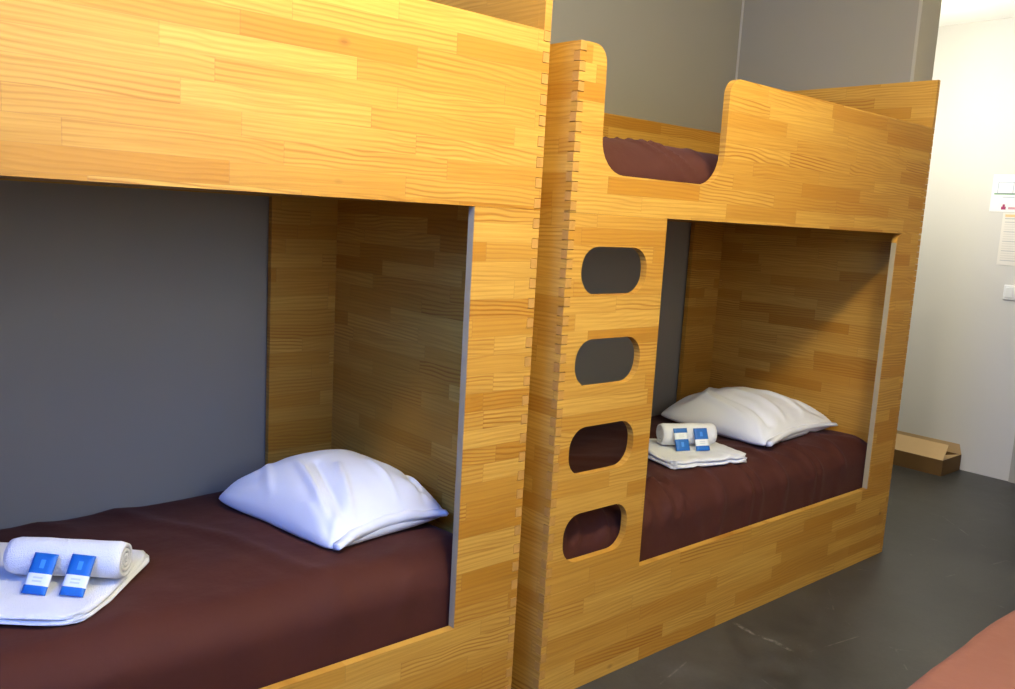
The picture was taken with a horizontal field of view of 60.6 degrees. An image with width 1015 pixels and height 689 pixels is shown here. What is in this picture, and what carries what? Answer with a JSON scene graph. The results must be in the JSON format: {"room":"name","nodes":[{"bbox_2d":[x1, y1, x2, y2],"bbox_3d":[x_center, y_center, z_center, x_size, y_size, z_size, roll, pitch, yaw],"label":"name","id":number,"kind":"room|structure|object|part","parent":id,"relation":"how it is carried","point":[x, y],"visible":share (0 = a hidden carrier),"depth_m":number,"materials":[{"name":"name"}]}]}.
{"room":"dormitory","nodes":[
{"label":"dormitory","id":0,"kind":"room"},
{"bbox_2d":[0,0,741,528],"bbox_3d":[-0.006,-0.465,3.462,6.476,2.611,0.100,-4,11,-41],"label":"wall","id":1,"kind":"structure","parent":0,"point":[133,321],"depth_m":2.60,"materials":[{"name":"grey paint"}]},
{"bbox_2d":[735,0,744,79],"bbox_3d":[1.067,-0.531,4.324,0.010,2.611,0.006,-4,11,-41],"label":"trim","id":2,"kind":"structure","parent":1,"relation":"attached to","point":[743,1],"depth_m":4.18,"materials":[{"name":"grey"}]},
{"bbox_2d":[511,465,1014,688],"bbox_3d":[0.948,1.095,2.492,6.476,0.080,3.245,-4,11,-41],"label":"floor","id":3,"kind":"structure","parent":0,"point":[943,573],"depth_m":3.17,"materials":[{"name":"concrete"}]},
{"bbox_2d":[0,0,552,688],"bbox_3d":[-1.031,0.021,1.914,2.051,1.988,0.976,-4,11,-41],"label":"bunk bed","id":4,"kind":"object","parent":3,"relation":"on","point":[394,147],"visible":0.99,"depth_m":2.04,"materials":[{"name":"brown wood"}]},
{"bbox_2d":[0,490,452,688],"bbox_3d":[-1.068,0.658,2.011,1.996,0.317,0.919,-4,11,-41],"label":"mattress","id":5,"kind":"object","parent":4,"relation":"on","point":[225,597],"visible":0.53,"depth_m":1.98,"materials":[{"name":"brown fabric"}]},
{"bbox_2d":[0,542,148,625],"bbox_3d":[-1.050,0.512,1.897,0.422,0.026,0.377,3,8,-2],"label":"folded towel","id":6,"kind":"object","parent":5,"relation":"on","point":[16,607],"visible":0.53,"depth_m":1.79,"materials":[{"name":"white fabric"}]},
{"bbox_2d":[21,552,58,595],"bbox_3d":[-0.980,0.481,1.822,0.056,0.074,0.054,3,8,-2],"label":"sachet","id":7,"kind":"object","parent":6,"relation":"on","point":[42,567],"visible":1,"depth_m":1.82,"materials":[{"name":"blue plastic"}]},
{"bbox_2d":[3,537,131,578],"bbox_3d":[-0.955,0.465,1.891,0.245,0.082,0.079,3,8,-2],"label":"rolled towel","id":8,"kind":"object","parent":6,"relation":"on","point":[113,560],"visible":0.82,"depth_m":1.86,"materials":[{"name":"white fabric"}]},
{"bbox_2d":[59,554,95,597],"bbox_3d":[-0.902,0.485,1.824,0.056,0.074,0.054,3,8,-2],"label":"sachet","id":9,"kind":"object","parent":6,"relation":"on","point":[80,567],"visible":1,"depth_m":1.82,"materials":[{"name":"blue plastic"}]},
{"bbox_2d":[219,449,448,549],"bbox_3d":[-0.492,0.413,2.465,0.433,0.176,0.599,-4,11,-41],"label":"pillow","id":10,"kind":"object","parent":5,"relation":"on","point":[335,499],"visible":1,"depth_m":2.35,"materials":[{"name":"white fabric"}]},
{"bbox_3d":[-0.766,0.916,1.683,2.051,0.318,0.022,-4,11,-41],"label":"board","id":11,"kind":"part","parent":4,"relation":"part of","materials":[{"name":"brown wood"}]},
{"bbox_3d":[-0.267,-0.034,2.578,0.022,1.988,0.976,-4,11,-41],"label":"head panel","id":12,"kind":"part","parent":4,"relation":"part of","materials":[{"name":"brown wood"}]},
{"bbox_2d":[511,40,940,688],"bbox_3d":[0.594,-0.095,3.325,2.051,1.988,0.976,-4,11,-41],"label":"bunk bed","id":13,"kind":"object","parent":3,"relation":"on","point":[806,225],"visible":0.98,"depth_m":2.89,"materials":[{"name":"brown wood"}]},
{"bbox_3d":[-0.176,0.052,2.675,0.022,1.800,0.976,-4,11,-41],"label":"foot panel","id":14,"kind":"part","parent":13,"relation":"part of","materials":[{"name":"brown wood"}]},
{"bbox_3d":[0.274,0.167,2.453,0.398,1.052,0.022,-4,11,-41],"label":"ladder panel","id":15,"kind":"part","parent":13,"relation":"part of","materials":[{"name":"brown wood"}]},
{"bbox_2d":[572,136,718,183],"bbox_3d":[0.622,-0.606,3.252,1.996,0.229,0.919,-4,11,-41],"label":"mattress","id":16,"kind":"object","parent":13,"relation":"on","point":[640,158],"visible":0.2,"depth_m":2.54,"materials":[{"name":"brown fabric"}]},
{"bbox_3d":[0.859,0.799,3.094,2.051,0.318,0.022,-4,11,-41],"label":"board","id":17,"kind":"part","parent":13,"relation":"part of","materials":[{"name":"brown wood"}]},
{"bbox_2d":[563,415,866,561],"bbox_3d":[0.557,0.529,3.420,1.996,0.341,0.919,-4,11,-41],"label":"mattress","id":18,"kind":"object","parent":13,"relation":"on","point":[685,507],"visible":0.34,"depth_m":3.11,"materials":[{"name":"brown fabric"}]},
{"bbox_2d":[648,438,746,468],"bbox_3d":[0.672,0.396,3.248,0.369,0.037,0.312,-1,9,-26],"label":"folded towel","id":19,"kind":"object","parent":18,"relation":"on","point":[718,454],"visible":0.68,"depth_m":3.15,"materials":[{"name":"white fabric"}]},
{"bbox_2d":[673,428,689,450],"bbox_3d":[0.641,0.350,3.197,0.057,0.078,0.041,1,9,-13],"label":"sachet","id":20,"kind":"object","parent":19,"relation":"on","point":[680,434],"visible":1,"depth_m":3.19,"materials":[{"name":"blue plastic"}]},
{"bbox_2d":[656,423,716,444],"bbox_3d":[0.673,0.337,3.266,0.215,0.083,0.080,1,9,-13],"label":"rolled towel","id":21,"kind":"object","parent":19,"relation":"on","point":[664,431],"visible":0.63,"depth_m":3.24,"materials":[{"name":"white fabric"}]},
{"bbox_2d":[693,428,709,450],"bbox_3d":[0.719,0.351,3.215,0.057,0.078,0.041,1,9,-13],"label":"sachet","id":22,"kind":"object","parent":19,"relation":"on","point":[700,434],"visible":1,"depth_m":3.21,"materials":[{"name":"blue plastic"}]},
{"bbox_2d":[661,387,837,446],"bbox_3d":[1.046,0.288,3.801,0.612,0.180,0.669,-4,11,-41],"label":"pillow","id":23,"kind":"object","parent":18,"relation":"on","point":[766,418],"visible":0.94,"depth_m":3.65,"materials":[{"name":"white fabric"}]},
{"bbox_3d":[1.358,-0.150,3.989,0.022,1.988,0.976,-4,11,-41],"label":"head panel","id":24,"kind":"part","parent":13,"relation":"part of","materials":[{"name":"brown wood"}]},
{"bbox_2d":[893,430,960,475],"bbox_3d":[2.432,0.633,5.325,0.262,0.171,0.570,-4,11,-41],"label":"cardboard box","id":25,"kind":"object","parent":3,"relation":"on","point":[929,455],"visible":0.6,"depth_m":5.16,"materials":[{"name":"brown cardboard"}]},
{"bbox_3d":[1.467,1.027,1.723,2.020,0.335,0.925,-4,11,-41],"label":"bed","id":26,"kind":"object","parent":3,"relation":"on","visible":0},
{"bbox_2d":[907,610,1014,688],"bbox_3d":[1.461,0.755,1.708,2.000,0.193,0.960,-4,11,-41],"label":"mattress","id":27,"kind":"object","parent":26,"relation":"on","point":[987,661],"visible":1,"depth_m":1.73,"materials":[{"name":"brown fabric"}]},
{"bbox_2d":[737,0,919,90],"bbox_3d":[1.413,-0.473,4.064,0.165,2.611,0.863,-4,11,-41],"label":"wall partition","id":28,"kind":"structure","parent":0,"point":[786,45],"depth_m":3.86,"materials":[{"name":"grey paint"}]},
{"bbox_2d":[910,0,941,81],"bbox_3d":[1.695,-0.410,3.744,0.171,2.611,0.014,-4,11,-41],"label":"trim","id":29,"kind":"structure","parent":28,"relation":"attached to","point":[929,11],"depth_m":3.60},
{"bbox_2d":[897,17,1014,480],"bbox_3d":[3.427,-0.407,4.383,0.100,2.611,3.045,-4,11,-41],"label":"wall","id":30,"kind":"structure","parent":0,"point":[958,387],"depth_m":5.12,"materials":[{"name":"white paint"}]},
{"bbox_2d":[989,174,1014,211],"bbox_3d":[2.889,-0.850,4.886,0.003,0.210,0.310,-4,11,-41],"label":"evacuation plan","id":31,"kind":"object","parent":30,"relation":"attached to","point":[1003,187],"visible":1,"depth_m":4.95,"materials":[{"name":"white paper"}]},
{"bbox_2d":[996,213,1014,265],"bbox_3d":[2.892,-0.592,4.904,0.003,0.295,0.208,-4,11,-41],"label":"notice","id":32,"kind":"object","parent":30,"relation":"attached to","point":[1006,250],"visible":1,"depth_m":4.95,"materials":[{"name":"beige paper"}]},
{"bbox_2d":[1003,285,1014,299],"bbox_3d":[2.878,-0.293,4.935,0.017,0.084,0.110,-4,11,-41],"label":"light switch","id":33,"kind":"object","parent":30,"relation":"attached to","point":[1009,290],"visible":1,"depth_m":4.95,"materials":[{"name":"white plastic"}]},
{"bbox_2d":[1008,438,1014,482],"bbox_3d":[3.274,-0.175,4.493,0.012,2.104,0.988,-4,11,-41],"label":"trim","id":34,"kind":"structure","parent":30,"relation":"attached to","point":[1011,479],"depth_m":4.99,"materials":[{"name":"white"}]},
{"bbox_2d":[939,0,1014,26],"bbox_3d":[1.099,-1.563,2.099,6.476,0.080,3.245,-4,11,-41],"label":"ceiling","id":35,"kind":"structure","parent":0,"point":[953,12],"depth_m":4.78,"materials":[{"name":"white paint"}]}
]}

